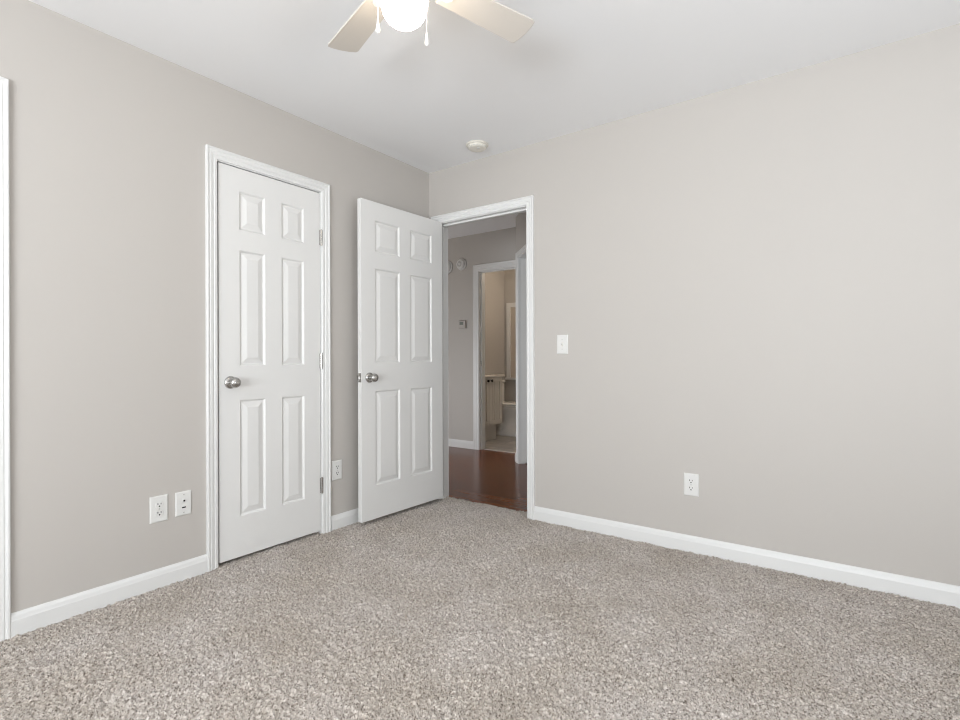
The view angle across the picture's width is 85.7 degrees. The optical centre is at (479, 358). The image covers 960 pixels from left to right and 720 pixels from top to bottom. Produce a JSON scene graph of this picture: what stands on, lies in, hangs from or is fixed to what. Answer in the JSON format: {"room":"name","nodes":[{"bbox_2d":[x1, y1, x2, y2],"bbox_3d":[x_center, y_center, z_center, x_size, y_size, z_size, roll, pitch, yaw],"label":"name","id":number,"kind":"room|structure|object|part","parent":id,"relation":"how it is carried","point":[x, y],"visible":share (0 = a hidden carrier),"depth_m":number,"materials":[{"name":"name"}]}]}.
{"room":"empty bedroom","nodes":[
{"label":"empty bedroom","id":0,"kind":"room"},
{"bbox_2d":[0,0,428,612],"bbox_3d":[-1.981,-0.188,1.780,0.115,2.480,5.530,0,0,36],"label":"wall","id":1,"kind":"structure","parent":0,"point":[109,135],"depth_m":2.25,"materials":[{"name":"grey paint"}]},
{"bbox_2d":[0,76,10,641],"bbox_3d":[-2.037,0.003,1.688,0.133,2.107,0.733,0,0,36],"label":"door frame","id":2,"kind":"structure","parent":1,"relation":"attached to","point":[5,540],"depth_m":1.94,"materials":[{"name":"white wood"}]},
{"bbox_2d":[11,554,207,637],"bbox_3d":[-1.558,1.010,2.250,0.014,0.090,0.734,0,0,36],"label":"baseboard","id":3,"kind":"structure","parent":1,"relation":"attached to","point":[30,619],"depth_m":2.19,"materials":[{"name":"white wood"}]},
{"bbox_2d":[150,494,167,523],"bbox_3d":[-1.472,0.691,2.373,0.009,0.120,0.076,0,0,36],"label":"electrical outlet","id":4,"kind":"object","parent":1,"relation":"attached to","point":[158,505],"visible":1,"depth_m":2.37,"materials":[{"name":"white plastic"}]},
{"bbox_2d":[155,501,162,507],"bbox_3d":[-1.470,0.671,2.372,0.003,0.027,0.034,0,0,36],"label":"receptacle","id":5,"kind":"object","parent":4,"relation":"attached to","point":[158,504],"depth_m":2.37,"materials":[{"name":"white plastic"}]},
{"bbox_2d":[155,510,163,516],"bbox_3d":[-1.470,0.710,2.372,0.003,0.027,0.034,0,0,36],"label":"receptacle","id":6,"kind":"object","parent":4,"relation":"attached to","point":[158,513],"depth_m":2.37,"materials":[{"name":"white plastic"}]},
{"bbox_2d":[175,490,190,516],"bbox_3d":[-1.409,0.690,2.459,0.011,0.113,0.072,0,0,36],"label":"cable jack","id":7,"kind":"object","parent":1,"relation":"attached to","point":[182,499],"visible":1,"depth_m":2.45,"materials":[{"name":"white plastic"}]},
{"bbox_2d":[205,144,330,571],"bbox_3d":[-1.175,0.000,2.878,0.133,2.107,0.739,0,0,36],"label":"door frame","id":8,"kind":"structure","parent":1,"relation":"attached to","point":[213,155],"depth_m":2.59,"materials":[{"name":"white wood"}]},
{"bbox_2d":[217,162,322,562],"bbox_3d":[-1.121,0.022,2.844,0.103,2.020,0.627,0,0,36],"label":"door","id":9,"kind":"structure","parent":1,"relation":"in","point":[270,235],"depth_m":2.81,"materials":[{"name":"white wood"}]},
{"bbox_3d":[-1.247,0.123,2.629,0.055,0.054,0.054,0,0,36],"label":"knob","id":10,"kind":"part","parent":9,"relation":"part of","materials":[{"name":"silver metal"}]},
{"bbox_2d":[331,459,341,480],"bbox_3d":[-0.882,0.689,3.189,0.009,0.120,0.076,0,0,36],"label":"electrical outlet","id":11,"kind":"object","parent":1,"relation":"attached to","point":[336,466],"visible":1,"depth_m":3.18,"materials":[{"name":"white plastic"}]},
{"bbox_2d":[331,508,357,530],"bbox_3d":[-0.639,1.007,3.518,0.014,0.090,0.916,0,0,36],"label":"baseboard","id":12,"kind":"structure","parent":1,"relation":"attached to","point":[346,518],"depth_m":3.22,"materials":[{"name":"white wood"}]},
{"bbox_2d":[0,435,959,719],"bbox_3d":[-0.306,1.072,2.773,6.227,0.070,8.932,0,0,36],"label":"floor","id":13,"kind":"structure","parent":0,"point":[448,608],"depth_m":1.94,"materials":[{"name":"beige carpet"}]},
{"bbox_2d":[485,374,504,440],"bbox_3d":[-0.107,0.580,6.584,0.577,0.928,0.693,0,0,36],"label":"bathroom vanity","id":14,"kind":"object","parent":13,"relation":"on","point":[493,382],"visible":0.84,"depth_m":6.56,"materials":[{"name":"beige paint"}]},
{"bbox_3d":[0.003,0.538,6.309,0.018,0.585,0.344,0,0,36],"label":"cabinet door","id":15,"kind":"part","parent":14,"relation":"part of","materials":[{"name":"beige paint"}]},
{"bbox_2d":[485,374,504,377],"bbox_3d":[-0.109,0.225,6.585,0.573,0.033,0.693,0,0,36],"label":"countertop","id":16,"kind":"structure","parent":14,"relation":"on","point":[486,375],"depth_m":6.55,"materials":[{"name":"white stone"}]},
{"bbox_3d":[0.193,0.538,6.571,0.018,0.585,0.292,0,0,36],"label":"cabinet door","id":17,"kind":"part","parent":14,"relation":"part of","materials":[{"name":"beige paint"}]},
{"bbox_2d":[496,380,515,436],"bbox_3d":[0.372,0.675,7.091,0.751,0.735,0.420,0,0,36],"label":"toilet","id":18,"kind":"object","parent":13,"relation":"on","point":[507,427],"visible":0.41,"depth_m":6.96,"materials":[{"name":"white ceramic"}]},
{"bbox_3d":[0.155,0.513,7.249,0.205,0.340,0.400,0,0,36],"label":"tank","id":19,"kind":"part","parent":18,"relation":"part of","materials":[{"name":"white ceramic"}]},
{"bbox_3d":[0.439,0.845,7.043,0.565,0.395,0.366,0,0,36],"label":"bowl","id":20,"kind":"part","parent":18,"relation":"part of","materials":[{"name":"white ceramic"}]},
{"bbox_3d":[0.473,0.609,7.018,0.501,0.024,0.384,0,0,36],"label":"lid","id":21,"kind":"part","parent":18,"relation":"part of","materials":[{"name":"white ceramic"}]},
{"bbox_2d":[448,227,515,440],"bbox_3d":[0.431,-0.195,6.717,2.800,2.480,1.775,0,0,36],"label":"wall","id":22,"kind":"structure","parent":0,"point":[498,245],"depth_m":6.13,"materials":[{"name":"grey paint"}]},
{"bbox_2d":[448,261,452,273],"bbox_3d":[-0.400,-1.093,6.191,0.156,0.156,0.049,0,0,36],"label":"fire alarm","id":23,"kind":"object","parent":22,"relation":"attached to","point":[450,265],"visible":0.31,"depth_m":6.16,"materials":[{"name":"white plastic"}]},
{"bbox_2d":[449,439,472,448],"bbox_3d":[-0.644,1.007,6.393,1.433,0.090,0.014,0,0,36],"label":"baseboard","id":24,"kind":"structure","parent":22,"relation":"attached to","point":[452,442],"depth_m":6.08,"materials":[{"name":"white wood"}]},
{"bbox_2d":[456,258,466,269],"bbox_3d":[-0.229,-1.105,6.063,0.140,0.140,0.054,0,0,36],"label":"fire alarm","id":25,"kind":"object","parent":22,"relation":"attached to","point":[461,264],"visible":1,"depth_m":6.04,"materials":[{"name":"white plastic"}]},
{"bbox_2d":[458,320,466,328],"bbox_3d":[-0.207,-0.398,6.064,0.120,0.100,0.031,0,0,36],"label":"thermostat","id":26,"kind":"object","parent":22,"relation":"attached to","point":[462,324],"visible":1,"depth_m":6.05,"materials":[{"name":"grey plastic"}]},
{"bbox_2d":[473,260,514,449],"bbox_3d":[0.284,-0.013,5.788,0.805,2.125,0.133,0,0,36],"label":"door frame","id":27,"kind":"structure","parent":22,"relation":"attached to","point":[479,271],"depth_m":5.96,"materials":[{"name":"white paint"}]},
{"bbox_2d":[505,303,515,379],"bbox_3d":[0.725,-0.254,7.445,0.848,1.135,0.050,0,0,36],"label":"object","id":28,"kind":"structure","parent":22,"relation":"in","point":[510,307],"depth_m":7.65,"materials":[{"name":"white ceramic"}]},
{"bbox_2d":[511,307,515,377],"bbox_3d":[0.734,-0.236,7.463,0.685,1.040,0.009,0,0,36],"label":"roller shade","id":29,"kind":"object","parent":28,"relation":"attached to","point":[513,309],"depth_m":7.63,"materials":[{"name":"beige"}]},
{"bbox_2d":[521,259,526,460],"bbox_3d":[0.766,0.017,5.176,0.700,2.013,0.035,0,0,-1],"label":"door","id":30,"kind":"structure","parent":22,"relation":"in","point":[523,261],"depth_m":5.15,"materials":[{"name":"white wood"}]},
{"bbox_2d":[29,0,959,238],"bbox_3d":[-0.246,-1.473,2.805,6.700,0.160,9.600,0,0,36],"label":"ceiling","id":31,"kind":"structure","parent":0,"point":[581,64],"depth_m":2.38,"materials":[{"name":"white paint"}]},
{"bbox_2d":[328,0,534,51],"bbox_3d":[-0.243,-1.193,1.657,0.808,0.400,0.808,0,0,8],"label":"ceiling fan","id":32,"kind":"object","parent":31,"relation":"hanging from","point":[499,19],"visible":1,"depth_m":1.85,"materials":[{"name":"white wood"}]},
{"bbox_3d":[-0.445,-1.238,1.926,0.127,0.027,0.372,0,0,-37],"label":"blade","id":33,"kind":"part","parent":32,"relation":"part of","materials":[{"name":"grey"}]},
{"bbox_3d":[-0.325,-1.244,1.769,0.056,0.040,0.107,0,0,-37],"label":"blade arm","id":34,"kind":"part","parent":32,"relation":"part of","materials":[{"name":"white metal"}]},
{"bbox_3d":[-0.326,-1.059,1.650,0.015,0.046,0.015,0,0,36],"label":"chain pull","id":35,"kind":"part","parent":32,"relation":"part of","materials":[{"name":"white plastic"}]},
{"bbox_3d":[-0.243,-1.130,1.657,0.154,0.127,0.154,0,0,36],"label":"globe","id":36,"kind":"part","parent":32,"relation":"part of","materials":[{"name":"white glass"}]},
{"bbox_3d":[-0.169,-1.016,1.647,0.015,0.044,0.015,0,0,36],"label":"chain pull","id":37,"kind":"part","parent":32,"relation":"part of","materials":[{"name":"white plastic"}]},
{"bbox_3d":[0.025,-1.239,1.859,0.372,0.027,0.127,0,0,-37],"label":"blade","id":38,"kind":"part","parent":32,"relation":"part of","materials":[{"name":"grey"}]},
{"bbox_2d":[466,140,487,151],"bbox_3d":[-0.019,-1.378,3.374,0.148,0.032,0.148,0,0,36],"label":"smoke detector","id":39,"kind":"object","parent":31,"relation":"attached to","point":[474,145],"visible":1,"depth_m":3.34,"materials":[{"name":"white plastic"}]},
{"bbox_2d":[516,212,525,252],"bbox_3d":[0.545,-0.196,4.595,0.282,2.480,1.864,0,0,-3],"label":"wall","id":40,"kind":"structure","parent":0,"point":[521,217],"depth_m":5.06,"materials":[{"name":"grey paint"}]},
{"bbox_2d":[515,245,526,463],"bbox_3d":[0.491,-0.005,4.807,0.133,2.107,0.834,0,0,-9],"label":"door frame","id":41,"kind":"structure","parent":40,"relation":"attached to","point":[521,254],"depth_m":5.16,"materials":[{"name":"white wood"}]},
{"bbox_2d":[429,23,959,585],"bbox_3d":[1.239,-0.198,2.791,3.915,2.480,0.115,0,0,36],"label":"wall","id":42,"kind":"structure","parent":0,"point":[753,288],"depth_m":2.58,"materials":[{"name":"grey paint"}]},
{"bbox_2d":[357,198,442,522],"bbox_3d":[-0.520,0.011,3.537,0.171,2.020,0.801,0,0,36],"label":"door","id":43,"kind":"structure","parent":42,"relation":"in","point":[400,375],"depth_m":3.47,"materials":[{"name":"white wood"}]},
{"bbox_3d":[-0.666,0.121,3.237,0.056,0.054,0.054,0,0,36],"label":"knob","id":44,"kind":"part","parent":43,"relation":"part of","materials":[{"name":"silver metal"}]},
{"bbox_2d":[431,195,534,519],"bbox_3d":[0.028,-0.004,3.658,0.878,2.107,0.133,0,0,36],"label":"door frame","id":45,"kind":"structure","parent":42,"relation":"attached to","point":[523,204],"depth_m":3.45,"materials":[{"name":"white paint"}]},
{"bbox_2d":[557,335,567,353],"bbox_3d":[0.512,-0.088,3.235,0.076,0.120,0.020,0,0,36],"label":"light switch","id":46,"kind":"object","parent":42,"relation":"attached to","point":[562,340],"visible":1,"depth_m":3.24,"materials":[{"name":"white plastic"}]},
{"bbox_2d":[684,473,698,496],"bbox_3d":[1.139,0.681,2.789,0.076,0.120,0.009,0,0,36],"label":"electrical outlet","id":47,"kind":"object","parent":42,"relation":"attached to","point":[691,481],"visible":1,"depth_m":2.79,"materials":[{"name":"white plastic"}]},
{"bbox_2d":[688,478,693,483],"bbox_3d":[1.137,0.662,2.787,0.034,0.027,0.003,0,0,36],"label":"receptacle","id":48,"kind":"object","parent":47,"relation":"attached to","point":[690,480],"depth_m":2.79,"materials":[{"name":"white plastic"}]},
{"bbox_2d":[534,506,959,608],"bbox_3d":[1.525,1.000,2.507,2.895,0.090,0.014,0,0,36],"label":"baseboard","id":49,"kind":"structure","parent":42,"relation":"attached to","point":[911,587],"depth_m":2.56,"materials":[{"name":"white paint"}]}
]}

